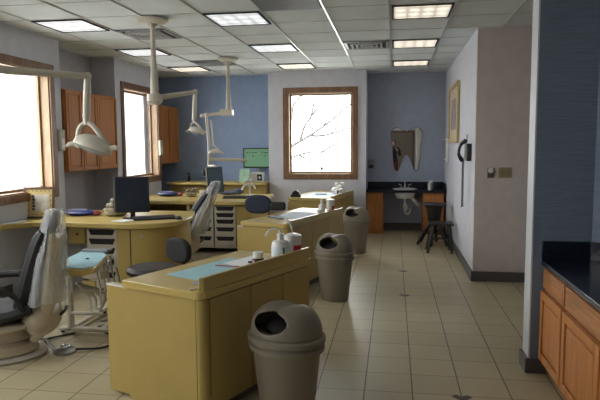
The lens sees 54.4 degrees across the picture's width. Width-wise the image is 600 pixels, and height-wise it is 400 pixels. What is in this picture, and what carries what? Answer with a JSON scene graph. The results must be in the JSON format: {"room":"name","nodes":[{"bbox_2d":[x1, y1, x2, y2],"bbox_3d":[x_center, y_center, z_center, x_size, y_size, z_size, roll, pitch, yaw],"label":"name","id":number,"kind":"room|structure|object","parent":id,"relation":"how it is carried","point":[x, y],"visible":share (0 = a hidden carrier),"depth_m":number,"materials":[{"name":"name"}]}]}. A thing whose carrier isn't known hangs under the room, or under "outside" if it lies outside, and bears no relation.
{"room":"dental clinic","nodes":[
{"label":"dental clinic","id":0,"kind":"room"},
{"bbox_2d":[0,22,65,292],"bbox_3d":[-3.734,-0.147,2.934,0.200,2.964,8.820,1,5,9],"label":"wall","id":1,"kind":"structure","parent":0,"point":[14,41],"depth_m":6.47,"materials":[{"name":"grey paint"}]},
{"bbox_2d":[0,53,59,205],"bbox_3d":[-3.153,-0.759,6.348,0.182,1.580,1.500,1,5,9],"label":"window","id":2,"kind":"structure","parent":1,"relation":"in","point":[44,86],"depth_m":6.96,"materials":[{"name":"brown wood"}]},
{"bbox_2d":[6,49,95,248],"bbox_3d":[-3.209,-0.632,8.012,0.370,2.964,1.860,1,5,9],"label":"wall","id":3,"kind":"structure","parent":0,"point":[80,191],"depth_m":7.11,"materials":[{"name":"grey paint"}]},
{"bbox_2d":[60,89,83,171],"bbox_3d":[-3.068,-0.884,7.507,0.382,1.040,0.380,1,5,9],"label":"upper cabinet","id":4,"kind":"object","parent":3,"relation":"attached to","point":[71,106],"visible":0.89,"depth_m":7.41,"materials":[{"name":"brown wood"}]},
{"bbox_2d":[79,91,98,170],"bbox_3d":[-3.006,-0.922,7.896,0.382,1.040,0.400,1,5,9],"label":"upper cabinet","id":5,"kind":"object","parent":3,"relation":"attached to","point":[91,161],"visible":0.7,"depth_m":7.89,"materials":[{"name":"brown wood"}]},
{"bbox_2d":[95,94,118,169],"bbox_3d":[-2.929,-0.968,8.377,0.382,1.040,0.570,1,5,9],"label":"upper cabinet","id":6,"kind":"object","parent":3,"relation":"attached to","point":[106,105],"visible":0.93,"depth_m":8.36,"materials":[{"name":"brown wood"}]},
{"bbox_2d":[90,57,160,209],"bbox_3d":[-2.769,-0.775,9.494,0.370,2.964,1.620,1,5,9],"label":"wall","id":7,"kind":"structure","parent":0,"point":[107,74],"depth_m":8.78,"materials":[{"name":"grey paint"}]},
{"bbox_2d":[120,81,161,181],"bbox_3d":[-2.642,-1.065,9.538,0.182,1.580,1.470,1,5,9],"label":"window","id":8,"kind":"structure","parent":7,"relation":"in","point":[155,174],"depth_m":10.11,"materials":[{"name":"brown wood"}]},
{"bbox_2d":[124,78,161,190],"bbox_3d":[-2.851,-0.897,10.787,0.200,2.964,1.320,1,5,9],"label":"wall","id":9,"kind":"structure","parent":0,"point":[128,98],"depth_m":10.11,"materials":[{"name":"grey paint"}]},
{"bbox_2d":[160,105,178,163],"bbox_3d":[-2.557,-1.190,10.702,0.382,1.040,0.860,1,5,9],"label":"upper cabinet","id":10,"kind":"object","parent":9,"relation":"attached to","point":[169,115],"visible":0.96,"depth_m":10.66,"materials":[{"name":"brown wood"}]},
{"bbox_2d":[159,75,268,190],"bbox_3d":[-1.592,-0.940,11.152,2.570,2.964,0.200,1,5,9],"label":"wall","id":11,"kind":"structure","parent":0,"point":[248,127],"depth_m":10.99,"materials":[{"name":"paint"}]},
{"bbox_2d":[0,0,532,77],"bbox_3d":[0.848,-1.798,4.270,9.700,0.188,13.400,1,5,9],"label":"ceiling","id":12,"kind":"structure","parent":0,"point":[371,58],"depth_m":6.58,"materials":[{"name":"white tile"}]},
{"bbox_2d":[31,19,109,32],"bbox_3d":[-2.435,-1.856,6.231,0.564,0.016,0.580,1,5,9],"label":"recessed light","id":13,"kind":"object","parent":12,"relation":"in","point":[62,25],"visible":1,"depth_m":6.19,"materials":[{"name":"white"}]},
{"bbox_2d":[36,21,103,31],"bbox_3d":[-2.435,-1.858,6.228,0.528,0.008,0.542,1,5,9],"label":"diffuser","id":14,"kind":"object","parent":13,"relation":"attached to","point":[60,26],"depth_m":6.23,"materials":[{"name":"grey plastic"}]},
{"bbox_2d":[115,48,170,56],"bbox_3d":[-2.147,-2.029,8.029,0.564,0.016,0.580,1,5,9],"label":"recessed light","id":15,"kind":"object","parent":12,"relation":"in","point":[138,52],"visible":0.76,"depth_m":8.01,"materials":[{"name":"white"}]},
{"bbox_2d":[120,49,166,55],"bbox_3d":[-2.147,-2.030,8.026,0.528,0.008,0.542,1,5,9],"label":"diffuser","id":16,"kind":"object","parent":15,"relation":"attached to","point":[132,52],"depth_m":8.01,"materials":[{"name":"grey plastic"}]},
{"bbox_2d":[115,28,181,39],"bbox_3d":[-1.737,-1.903,6.735,0.570,0.026,0.570,1,5,9],"label":"ceiling vent","id":17,"kind":"object","parent":12,"relation":"in","point":[161,33],"visible":0.88,"depth_m":6.65,"materials":[{"name":"grey plastic"}]},
{"bbox_2d":[136,16,167,93],"bbox_3d":[-1.492,-1.436,5.940,0.310,0.794,0.310,1,5,9],"label":"pole","id":18,"kind":"object","parent":12,"relation":"attached to","point":[152,22],"visible":0.97,"depth_m":5.91,"materials":[{"name":"beige metal"}]},
{"bbox_2d":[147,89,206,134],"bbox_3d":[-1.312,-0.930,6.145,0.628,0.495,0.214,-4,7,-35],"label":"lamp","id":19,"kind":"object","parent":18,"relation":"hanging from","point":[152,98],"visible":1,"depth_m":6.20,"materials":[{"name":"beige plastic"}]},
{"bbox_2d":[167,66,210,71],"bbox_3d":[-1.859,-2.201,9.826,0.564,0.016,0.580,1,5,9],"label":"recessed light","id":20,"kind":"object","parent":12,"relation":"in","point":[187,68],"visible":1,"depth_m":9.83,"materials":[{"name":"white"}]},
{"bbox_2d":[190,60,235,66],"bbox_3d":[-1.353,-2.133,9.132,0.570,0.026,0.570,1,5,9],"label":"ceiling vent","id":21,"kind":"object","parent":12,"relation":"in","point":[204,63],"visible":0.85,"depth_m":9.04,"materials":[{"name":"grey plastic"}]},
{"bbox_2d":[217,57,237,108],"bbox_3d":[-1.062,-1.688,8.625,0.310,0.804,0.310,1,5,9],"label":"pole","id":22,"kind":"object","parent":12,"relation":"attached to","point":[227,60],"visible":0.94,"depth_m":8.59,"materials":[{"name":"beige metal"}]},
{"bbox_2d":[200,109,247,166],"bbox_3d":[-1.146,-0.901,8.729,0.710,0.901,0.330,-1,5,-3],"label":"lamp arm","id":23,"kind":"object","parent":22,"relation":"attached to","point":[223,112],"visible":0.99,"depth_m":8.71,"materials":[{"name":"beige metal"}]},
{"bbox_2d":[202,167,223,191],"bbox_3d":[-1.280,-0.297,8.618,0.314,0.385,0.064,-1,5,-3],"label":"screen","id":24,"kind":"object","parent":23,"relation":"hanging from","point":[214,175],"visible":0.84,"depth_m":8.59,"materials":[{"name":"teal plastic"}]},
{"bbox_2d":[208,120,223,154],"bbox_3d":[-1.256,-0.930,8.688,0.239,0.518,0.140,1,5,9],"label":"lamp","id":25,"kind":"object","parent":23,"relation":"attached to","point":[216,150],"depth_m":8.70,"materials":[{"name":"beige plastic"}]},
{"bbox_2d":[202,11,270,26],"bbox_3d":[-0.629,-1.841,5.943,0.564,0.016,0.580,1,5,9],"label":"recessed light","id":26,"kind":"object","parent":12,"relation":"in","point":[247,18],"visible":1,"depth_m":5.90,"materials":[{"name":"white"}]},
{"bbox_2d":[248,43,298,52],"bbox_3d":[-0.341,-2.013,7.741,0.564,0.016,0.580,1,5,9],"label":"recessed light","id":27,"kind":"object","parent":12,"relation":"in","point":[285,47],"visible":1,"depth_m":7.72,"materials":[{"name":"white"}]},
{"bbox_2d":[251,45,295,51],"bbox_3d":[-0.341,-2.014,7.738,0.528,0.008,0.542,1,5,9],"label":"diffuser","id":28,"kind":"object","parent":27,"relation":"attached to","point":[258,48],"depth_m":7.75,"materials":[{"name":"grey plastic"}]},
{"bbox_2d":[251,0,321,10],"bbox_3d":[-0.123,-1.778,5.248,0.580,0.016,0.580,1,5,9],"label":"ceiling vent","id":29,"kind":"object","parent":12,"relation":"in","point":[263,5],"visible":1,"depth_m":5.32,"materials":[{"name":"grey metal"}]},
{"bbox_2d":[276,63,315,68],"bbox_3d":[-0.053,-2.185,9.539,0.564,0.016,0.580,1,5,9],"label":"recessed light","id":30,"kind":"object","parent":12,"relation":"in","point":[292,65],"visible":0.97,"depth_m":9.54,"materials":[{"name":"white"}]},
{"bbox_2d":[343,40,388,49],"bbox_3d":[0.863,-1.997,7.550,0.570,0.026,0.570,1,5,9],"label":"ceiling vent","id":31,"kind":"object","parent":12,"relation":"in","point":[380,44],"visible":1,"depth_m":7.47,"materials":[{"name":"grey plastic"}]},
{"bbox_2d":[393,60,429,66],"bbox_3d":[1.753,-2.169,9.251,0.564,0.016,0.580,1,5,9],"label":"recessed light","id":32,"kind":"object","parent":12,"relation":"in","point":[397,62],"visible":1,"depth_m":9.22,"materials":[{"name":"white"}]},
{"bbox_2d":[394,61,427,65],"bbox_3d":[1.753,-2.171,9.248,0.528,0.008,0.542,1,5,9],"label":"diffuser","id":33,"kind":"object","parent":32,"relation":"attached to","point":[396,63],"depth_m":9.27,"materials":[{"name":"grey plastic"}]},
{"bbox_2d":[392,38,438,48],"bbox_3d":[1.465,-1.997,7.453,0.564,0.016,0.580,1,5,9],"label":"recessed light","id":34,"kind":"object","parent":12,"relation":"in","point":[432,42],"visible":1,"depth_m":7.43,"materials":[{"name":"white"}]},
{"bbox_2d":[394,40,436,47],"bbox_3d":[1.465,-1.998,7.450,0.528,0.008,0.542,1,5,9],"label":"diffuser","id":35,"kind":"object","parent":34,"relation":"attached to","point":[397,43],"depth_m":7.44,"materials":[{"name":"grey plastic"}]},
{"bbox_2d":[392,2,454,19],"bbox_3d":[1.177,-1.825,5.655,0.564,0.016,0.580,1,5,9],"label":"recessed light","id":36,"kind":"object","parent":12,"relation":"in","point":[432,10],"visible":1,"depth_m":5.63,"materials":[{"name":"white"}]},
{"bbox_2d":[0,230,565,399],"bbox_3d":[0.867,1.209,4.555,9.700,0.100,13.400,1,5,9],"label":"floor","id":37,"kind":"structure","parent":0,"point":[412,324],"depth_m":4.70,"materials":[{"name":"beige tile"}]},
{"bbox_2d":[0,212,68,366],"bbox_3d":[-2.474,0.635,4.370,1.425,1.120,0.646,-1,6,-11],"label":"dental chair","id":38,"kind":"object","parent":37,"relation":"on","point":[29,311],"visible":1,"depth_m":4.31,"materials":[{"name":"grey"}]},
{"bbox_2d":[0,292,40,323],"bbox_3d":[-2.583,0.886,4.371,1.194,0.255,0.520,-1,6,-11],"label":"seat cushion","id":39,"kind":"object","parent":38,"relation":"on","point":[25,312],"depth_m":4.26,"materials":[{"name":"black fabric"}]},
{"bbox_2d":[13,229,48,307],"bbox_3d":[-2.019,0.522,4.447,0.278,0.630,0.420,-1,6,-11],"label":"cushion","id":40,"kind":"object","parent":38,"relation":"on","point":[35,268],"depth_m":4.28,"materials":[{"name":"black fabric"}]},
{"bbox_2d":[37,227,84,284],"bbox_3d":[-2.754,0.615,6.726,0.545,0.718,0.040,1,5,9],"label":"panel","id":41,"kind":"object","parent":37,"relation":"on","point":[71,249],"visible":0.07,"depth_m":6.68,"materials":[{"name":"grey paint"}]},
{"bbox_2d":[44,332,108,355],"bbox_3d":[-1.747,1.124,4.749,0.562,0.065,0.509,-4,7,-34],"label":"foot pedal","id":42,"kind":"object","parent":37,"relation":"on","point":[64,349],"visible":0.64,"depth_m":4.51,"materials":[{"name":"silver metal"}]},
{"bbox_2d":[59,248,119,334],"bbox_3d":[-1.814,0.797,5.069,0.484,0.656,0.945,1,5,9],"label":"dental instrument cart","id":43,"kind":"object","parent":37,"relation":"on","point":[90,263],"visible":0.77,"depth_m":4.98,"materials":[{"name":"white metal"}]},
{"bbox_2d":[63,251,106,275],"bbox_3d":[-1.831,0.528,4.950,0.480,0.066,0.757,1,5,9],"label":"tray","id":44,"kind":"object","parent":43,"relation":"on","point":[83,263],"depth_m":4.81,"materials":[{"name":"laminate"}]},
{"bbox_2d":[0,210,194,281],"bbox_3d":[-2.321,0.593,6.600,2.150,0.780,1.626,1,5,9],"label":"desk","id":45,"kind":"object","parent":37,"relation":"on","point":[143,241],"depth_m":6.18,"materials":[{"name":"yellow laminate"}]},
{"bbox_2d":[23,187,54,217],"bbox_3d":[-2.940,0.026,6.609,0.334,0.352,0.134,-1,5,-5],"label":"framed picture","id":46,"kind":"object","parent":45,"relation":"on","point":[41,203],"visible":0.79,"depth_m":6.57,"materials":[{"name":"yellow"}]},
{"bbox_2d":[35,194,49,211],"bbox_3d":[-2.899,0.033,6.571,0.155,0.196,0.019,-1,5,-5],"label":"print","id":47,"kind":"object","parent":46,"relation":"attached to","point":[42,201],"depth_m":6.57},
{"bbox_2d":[69,227,86,243],"bbox_3d":[-2.394,0.370,6.477,0.190,0.188,0.350,1,5,9],"label":"drawer","id":48,"kind":"object","parent":45,"relation":"attached to","point":[76,235],"visible":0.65,"depth_m":6.33,"materials":[{"name":"yellow laminate"}]},
{"bbox_2d":[65,209,100,215],"bbox_3d":[-2.533,0.144,6.808,0.438,0.076,0.220,1,5,9],"label":"packet","id":49,"kind":"object","parent":45,"relation":"on","point":[77,212],"visible":1,"depth_m":6.74,"materials":[{"name":"blue plastic"}]},
{"bbox_2d":[0,210,194,230],"bbox_3d":[-2.323,0.231,6.566,2.150,0.052,1.626,1,5,9],"label":"countertop","id":50,"kind":"structure","parent":45,"relation":"on","point":[102,220],"depth_m":6.25,"materials":[{"name":"yellow laminate"}]},
{"bbox_2d":[87,228,117,287],"bbox_3d":[-2.086,0.611,6.423,0.350,0.655,0.364,1,5,9],"label":"base cabinet","id":51,"kind":"object","parent":45,"relation":"attached to","point":[96,237],"visible":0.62,"depth_m":6.23,"materials":[{"name":"beige plastic"}]},
{"bbox_2d":[103,198,126,216],"bbox_3d":[-2.134,0.084,6.759,0.275,0.197,0.271,1,5,9],"label":"figurine","id":52,"kind":"object","parent":45,"relation":"on","point":[109,210],"visible":0.42,"depth_m":6.66,"materials":[{"name":"beige ceramic"}]},
{"bbox_2d":[103,208,126,216],"bbox_3d":[-2.134,0.136,6.763,0.275,0.094,0.271,1,5,9],"label":"basket","id":53,"kind":"object","parent":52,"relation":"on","point":[108,211],"depth_m":6.66,"materials":[{"name":"beige wicker"}]},
{"bbox_2d":[114,176,149,218],"bbox_3d":[-1.875,-0.027,6.501,0.380,0.463,0.176,-1,6,-11],"label":"computer monitor","id":54,"kind":"object","parent":45,"relation":"on","point":[131,194],"visible":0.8,"depth_m":6.51,"materials":[{"name":"black plastic"}]},
{"bbox_2d":[132,214,175,220],"bbox_3d":[-1.607,0.193,6.451,0.460,0.032,0.180,-2,6,-21],"label":"keyboard","id":55,"kind":"object","parent":45,"relation":"on","point":[172,216],"visible":0.99,"depth_m":6.41,"materials":[{"name":"black plastic"}]},
{"bbox_2d":[126,237,191,276],"bbox_3d":[-1.255,0.737,5.141,0.626,0.755,0.566,-6,8,-45],"label":"stool","id":56,"kind":"object","parent":37,"relation":"on","point":[178,250],"visible":0.46,"depth_m":5.19,"materials":[{"name":"grey leather"}]},
{"bbox_2d":[191,183,216,262],"bbox_3d":[-1.866,0.311,7.743,1.635,1.120,0.644,-1,5,-3],"label":"dental chair","id":57,"kind":"object","parent":37,"relation":"on","point":[206,200],"visible":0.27,"depth_m":7.59,"materials":[{"name":"grey"}]},
{"bbox_2d":[191,192,208,226],"bbox_3d":[-1.413,0.205,7.756,0.461,0.646,0.420,-1,5,-3],"label":"cushion","id":58,"kind":"object","parent":57,"relation":"on","point":[202,203],"depth_m":7.57,"materials":[{"name":"black fabric"}]},
{"bbox_2d":[106,247,310,399],"bbox_3d":[-0.598,0.793,3.950,0.869,0.860,1.162,3,6,32],"label":"counter cabinet","id":59,"kind":"object","parent":37,"relation":"on","point":[168,340],"visible":0.93,"depth_m":3.48,"materials":[{"name":"yellow laminate"}]},
{"bbox_2d":[166,258,236,280],"bbox_3d":[-0.499,0.452,3.807,0.420,0.002,0.660,3,6,32],"label":"paper","id":60,"kind":"object","parent":59,"relation":"on","point":[194,273],"visible":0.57,"depth_m":3.77,"materials":[{"name":"blue paper"}]},
{"bbox_2d":[224,256,265,265],"bbox_3d":[-0.343,0.430,4.015,0.285,0.002,0.362,4,7,36],"label":"paper","id":61,"kind":"object","parent":60,"relation":"on","point":[243,261],"visible":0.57,"depth_m":4.01,"materials":[{"name":"white paper"}]},
{"bbox_2d":[265,228,289,256],"bbox_3d":[-0.146,0.310,4.032,0.151,0.239,0.125,3,6,31],"label":"pump bottle","id":62,"kind":"object","parent":59,"relation":"on","point":[280,246],"visible":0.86,"depth_m":3.99,"materials":[{"name":"white plastic"}]},
{"bbox_2d":[272,236,288,246],"bbox_3d":[-0.135,0.340,4.029,0.122,0.181,0.122,1,5,9],"label":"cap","id":63,"kind":"object","parent":62,"relation":"on","point":[280,242],"depth_m":3.99,"materials":[{"name":"white plastic"}]},
{"bbox_2d":[284,218,300,251],"bbox_3d":[-0.052,0.272,4.142,0.123,0.293,0.123,1,5,9],"label":"wipes canister","id":64,"kind":"object","parent":59,"relation":"on","point":[294,239],"visible":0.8,"depth_m":4.09,"materials":[{"name":"white plastic"}]},
{"bbox_2d":[149,193,272,250],"bbox_3d":[-1.577,0.345,9.171,2.095,0.780,1.370,1,5,9],"label":"countertop","id":65,"kind":"structure","parent":37,"relation":"on","point":[157,202],"depth_m":8.71,"materials":[{"name":"yellow laminate"}]},
{"bbox_2d":[192,205,214,247],"bbox_3d":[-1.384,0.368,8.780,0.325,0.625,0.504,1,5,9],"label":"base cabinet","id":66,"kind":"object","parent":65,"relation":"in","point":[208,230],"visible":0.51,"depth_m":8.53,"materials":[{"name":"beige plastic"}]},
{"bbox_2d":[149,193,272,205],"bbox_3d":[-1.579,-0.018,9.137,2.095,0.052,1.370,1,5,9],"label":"countertop","id":67,"kind":"structure","parent":65,"relation":"on","point":[154,198],"depth_m":8.71,"materials":[{"name":"yellow laminate"}]},
{"bbox_2d":[214,205,236,247],"bbox_3d":[-1.048,0.371,8.726,0.325,0.625,0.504,1,5,9],"label":"base cabinet","id":68,"kind":"object","parent":65,"relation":"attached to","point":[225,215],"visible":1,"depth_m":8.48,"materials":[{"name":"beige plastic"}]},
{"bbox_2d":[166,180,268,214],"bbox_3d":[-1.456,0.120,10.763,1.820,0.925,0.700,1,5,9],"label":"countertop","id":69,"kind":"structure","parent":37,"relation":"on","point":[179,186],"depth_m":10.46,"materials":[{"name":"yellow laminate"}]},
{"bbox_2d":[166,180,268,184],"bbox_3d":[-1.459,-0.320,10.722,1.820,0.040,0.700,1,5,9],"label":"countertop","id":70,"kind":"structure","parent":69,"relation":"on","point":[180,182],"depth_m":10.47,"materials":[{"name":"yellow laminate"}]},
{"bbox_2d":[243,148,268,171],"bbox_3d":[-0.774,-0.655,10.742,0.540,0.610,0.200,1,5,9],"label":"computer monitor","id":71,"kind":"object","parent":69,"relation":"on","point":[258,158],"visible":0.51,"depth_m":10.70,"materials":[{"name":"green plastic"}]},
{"bbox_2d":[245,195,285,213],"bbox_3d":[-0.445,0.406,7.357,0.627,0.985,0.580,1,5,9],"label":"stool","id":72,"kind":"object","parent":37,"relation":"on","point":[257,204],"visible":0.34,"depth_m":7.07,"materials":[{"name":"blue leather"}]},
{"bbox_2d":[247,300,325,399],"bbox_3d":[-0.078,0.934,3.377,0.480,0.682,0.408,4,7,39],"label":"waste bin","id":73,"kind":"object","parent":37,"relation":"on","point":[287,339],"visible":1,"depth_m":3.23,"materials":[{"name":"brown plastic"}]},
{"bbox_2d":[251,300,322,343],"bbox_3d":[-0.079,0.677,3.353,0.440,0.167,0.374,4,7,39],"label":"lid","id":74,"kind":"object","parent":73,"relation":"attached to","point":[277,321],"depth_m":3.24,"materials":[{"name":"brown plastic"}]},
{"bbox_2d":[237,208,343,284],"bbox_3d":[-0.085,0.548,6.798,0.674,0.805,1.462,2,6,27],"label":"desk","id":75,"kind":"object","parent":37,"relation":"on","point":[251,233],"visible":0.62,"depth_m":6.34,"materials":[{"name":"yellow laminate"}]},
{"bbox_2d":[279,211,316,218],"bbox_3d":[-0.038,0.172,6.733,0.371,0.002,0.664,3,6,28],"label":"paper","id":76,"kind":"object","parent":75,"relation":"on","point":[297,214],"visible":0.71,"depth_m":6.76,"materials":[{"name":"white paper"}]},
{"bbox_2d":[288,190,353,233],"bbox_3d":[0.360,0.279,9.581,0.744,0.810,1.372,2,6,19],"label":"desk","id":77,"kind":"object","parent":37,"relation":"on","point":[344,200],"visible":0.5,"depth_m":9.02,"materials":[{"name":"yellow laminate"}]},
{"bbox_2d":[314,233,354,301],"bbox_3d":[0.356,0.683,5.990,0.436,0.682,0.371,3,6,33],"label":"waste bin","id":78,"kind":"object","parent":37,"relation":"on","point":[334,260],"visible":1,"depth_m":5.87,"materials":[{"name":"brown plastic"}]},
{"bbox_2d":[316,233,353,252],"bbox_3d":[0.354,0.427,5.966,0.400,0.167,0.340,3,6,33],"label":"hood","id":79,"kind":"object","parent":78,"relation":"attached to","point":[325,244],"depth_m":5.87,"materials":[{"name":"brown plastic"}]},
{"bbox_2d":[343,206,370,253],"bbox_3d":[0.823,0.437,8.557,0.436,0.682,0.371,3,6,33],"label":"waste bin","id":80,"kind":"object","parent":37,"relation":"on","point":[356,225],"visible":0.99,"depth_m":8.43,"materials":[{"name":"brown plastic"}]},
{"bbox_2d":[343,206,369,219],"bbox_3d":[0.821,0.181,8.533,0.400,0.167,0.340,3,6,33],"label":"hood","id":81,"kind":"object","parent":80,"relation":"attached to","point":[349,214],"depth_m":8.43,"materials":[{"name":"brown plastic"}]},
{"bbox_2d":[366,193,383,233],"bbox_3d":[1.366,0.211,10.604,0.295,0.738,0.482,1,5,9],"label":"base cabinet","id":82,"kind":"object","parent":37,"relation":"on","point":[375,201],"visible":0.87,"depth_m":10.37,"materials":[{"name":"brown wood"}]},
{"bbox_2d":[416,202,447,246],"bbox_3d":[2.104,0.373,9.159,0.550,0.660,0.561,1,5,9],"label":"stool","id":83,"kind":"object","parent":37,"relation":"on","point":[434,209],"visible":0.7,"depth_m":9.06,"materials":[{"name":"grey metal"}]},
{"bbox_2d":[421,193,443,234],"bbox_3d":[2.371,0.220,10.444,0.360,0.738,0.482,1,5,9],"label":"base cabinet","id":84,"kind":"object","parent":37,"relation":"on","point":[426,197],"visible":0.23,"depth_m":10.21,"materials":[{"name":"brown wood"}]},
{"bbox_2d":[366,181,445,192],"bbox_3d":[1.890,-0.232,10.466,1.365,0.160,0.575,1,5,9],"label":"countertop","id":85,"kind":"structure","parent":84,"relation":"on","point":[373,187],"depth_m":10.63,"materials":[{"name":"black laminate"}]},
{"bbox_2d":[393,179,419,214],"bbox_3d":[1.896,-0.048,10.482,0.452,0.661,0.385,-2,6,-19],"label":"sink","id":86,"kind":"object","parent":85,"relation":"in","point":[404,196],"visible":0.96,"depth_m":10.42,"materials":[{"name":"white ceramic"}]},
{"bbox_2d":[393,188,416,198],"bbox_3d":[1.882,-0.119,10.470,0.437,0.175,0.372,1,5,9],"label":"basin","id":87,"kind":"object","parent":86,"relation":"in","point":[399,195],"depth_m":10.36,"materials":[{"name":"white ceramic"}]},
{"bbox_2d":[425,221,453,253],"bbox_3d":[2.048,0.547,8.595,0.390,0.439,0.379,1,5,9],"label":"stool","id":88,"kind":"object","parent":37,"relation":"on","point":[448,224],"visible":1,"depth_m":8.47,"materials":[{"name":"black wood"}]},
{"bbox_2d":[538,268,567,386],"bbox_3d":[1.749,0.848,3.730,0.304,0.764,0.515,1,5,9],"label":"base cabinet","id":89,"kind":"object","parent":37,"relation":"on","point":[552,299],"visible":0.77,"depth_m":3.71,"materials":[{"name":"brown wood"}]},
{"bbox_2d":[541,241,599,311],"bbox_3d":[2.139,0.483,2.616,1.410,0.165,2.525,1,5,9],"label":"countertop","id":90,"kind":"structure","parent":89,"relation":"on","point":[576,264],"depth_m":3.80,"materials":[{"name":"laminate"}]},
{"bbox_2d":[559,286,599,399],"bbox_3d":[1.770,0.904,3.135,0.534,0.764,0.650,1,5,9],"label":"base cabinet","id":91,"kind":"object","parent":37,"relation":"on","point":[580,331],"visible":0.98,"depth_m":3.16,"materials":[{"name":"brown wood"}]},
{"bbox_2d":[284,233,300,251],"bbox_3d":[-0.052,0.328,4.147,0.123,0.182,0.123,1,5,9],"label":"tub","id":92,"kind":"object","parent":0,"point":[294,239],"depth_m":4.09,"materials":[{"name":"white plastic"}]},
{"bbox_2d":[268,69,367,214],"bbox_3d":[0.347,-0.901,10.616,1.730,2.964,0.650,1,5,9],"label":"wall","id":93,"kind":"structure","parent":0,"point":[281,189],"depth_m":10.28,"materials":[{"name":"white paint"}]},
{"bbox_2d":[283,86,357,179],"bbox_3d":[0.364,-1.173,10.326,1.320,1.610,0.182,1,5,9],"label":"window","id":94,"kind":"structure","parent":93,"relation":"in","point":[288,93],"depth_m":10.28,"materials":[{"name":"brown wood"}]},
{"bbox_2d":[368,72,445,222],"bbox_3d":[2.029,-0.927,10.776,1.600,2.964,0.200,1,5,9],"label":"wall","id":95,"kind":"structure","parent":0,"point":[405,101],"depth_m":10.65,"materials":[{"name":"blue paint"}]},
{"bbox_2d":[383,223,420,229],"bbox_3d":[1.922,0.490,10.817,1.400,0.135,0.020,1,5,9],"label":"baseboard","id":96,"kind":"structure","parent":95,"relation":"attached to","point":[386,226],"depth_m":10.81,"materials":[{"name":"grey plastic"}]},
{"bbox_2d":[391,127,422,170],"bbox_3d":[1.947,-0.927,10.675,0.575,0.799,0.018,1,5,9],"label":"mirror","id":97,"kind":"object","parent":95,"relation":"attached to","point":[404,143],"visible":1,"depth_m":10.66,"materials":[{"name":"black mirror"}]},
{"bbox_2d":[444,30,476,268],"bbox_3d":[2.413,-0.726,8.623,0.200,2.964,3.950,1,5,9],"label":"wall","id":98,"kind":"structure","parent":0,"point":[463,68],"depth_m":7.75,"materials":[{"name":"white paint"}]},
{"bbox_2d":[448,80,459,142],"bbox_3d":[2.333,-1.308,8.860,0.037,0.880,1.300,1,5,9],"label":"framed picture","id":99,"kind":"object","parent":98,"relation":"attached to","point":[454,90],"visible":1,"depth_m":8.72,"materials":[{"name":"beige paper"}]},
{"bbox_2d":[451,98,455,129],"bbox_3d":[2.333,-1.298,8.861,0.004,0.460,0.720,1,5,9],"label":"print","id":100,"kind":"object","parent":99,"relation":"attached to","point":[453,100],"depth_m":8.86},
{"bbox_2d":[457,134,471,206],"bbox_3d":[1.993,-0.349,7.115,0.145,0.895,0.364,1,5,9],"label":"wall phone","id":101,"kind":"object","parent":98,"relation":"attached to","point":[468,147],"visible":1,"depth_m":7.10,"materials":[{"name":"black plastic"}]},
{"bbox_2d":[444,226,524,282],"bbox_3d":[4.224,0.712,8.435,3.900,0.115,4.020,1,5,9],"label":"baseboard","id":102,"kind":"structure","parent":98,"relation":"attached to","point":[485,276],"depth_m":6.74,"materials":[{"name":"grey plastic"}]},
{"bbox_2d":[472,26,531,271],"bbox_3d":[4.014,-0.520,6.351,4.079,2.964,0.049,1,5,9],"label":"wall","id":103,"kind":"structure","parent":0,"point":[503,72],"depth_m":6.60,"materials":[{"name":"beige paint"}]},
{"bbox_2d":[530,0,599,373],"bbox_3d":[2.482,0.010,0.858,1.334,2.964,6.600,-1,5,-4],"label":"wall","id":104,"kind":"structure","parent":0,"point":[567,174],"depth_m":3.87,"materials":[{"name":"blue paint"}]},
{"bbox_2d":[0,0,527,77],"bbox_3d":[0.946,-1.694,4.213,9.160,0.014,13.100,1,5,9],"label":"trim","id":105,"kind":"structure","parent":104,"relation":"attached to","point":[182,1],"depth_m":6.64,"materials":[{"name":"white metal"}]},
{"bbox_2d":[523,0,540,357],"bbox_3d":[1.593,-0.233,4.010,0.010,2.864,0.174,1,5,9],"label":"trim","id":106,"kind":"structure","parent":104,"relation":"attached to","point":[536,3],"depth_m":4.00,"materials":[{"name":"grey paint"}]},
{"bbox_2d":[519,349,544,373],"bbox_3d":[1.643,1.141,4.134,0.135,0.105,0.194,1,5,9],"label":"baseboard","id":107,"kind":"structure","parent":104,"relation":"attached to","point":[529,365],"depth_m":4.04,"materials":[{"name":"grey plastic"}]},
{"bbox_2d":[541,241,599,262],"bbox_3d":[2.320,0.393,3.368,0.208,0.130,1.800,-5,7,-43],"label":"backsplash","id":108,"kind":"structure","parent":104,"relation":"attached to","point":[551,250],"depth_m":3.92,"materials":[{"name":"black laminate"}]},
{"bbox_3d":[-2.265,-1.171,3.201,0.310,0.794,0.310,1,5,9],"label":"pole","id":109,"kind":"object","parent":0,"visible":0},
{"bbox_2d":[0,66,119,155],"bbox_3d":[-1.886,-0.568,3.746,1.368,0.595,0.368,-5,7,-42],"label":"lamp","id":110,"kind":"object","parent":109,"relation":"hanging from","point":[98,145],"visible":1,"depth_m":4.09,"materials":[{"name":"beige plastic"}]},
{"label":"outside","id":111,"kind":"structure","parent":0,"visible":0},
{"bbox_2d":[0,165,349,190],"bbox_3d":[-1.775,0.202,20.649,70.000,0.100,80.000,1,5,9],"label":"ground","id":112,"kind":"structure","parent":111,"point":[5,178],"depth_m":48.87,"materials":[{"name":"white snow"}]},
{"bbox_2d":[292,96,350,162],"bbox_3d":[0.050,-2.030,17.093,3.904,5.008,0.348,1,5,9],"label":"bare tree","id":113,"kind":"object","parent":112,"relation":"on","point":[301,138],"visible":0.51,"depth_m":16.99,"materials":[{"name":"grey plant"}]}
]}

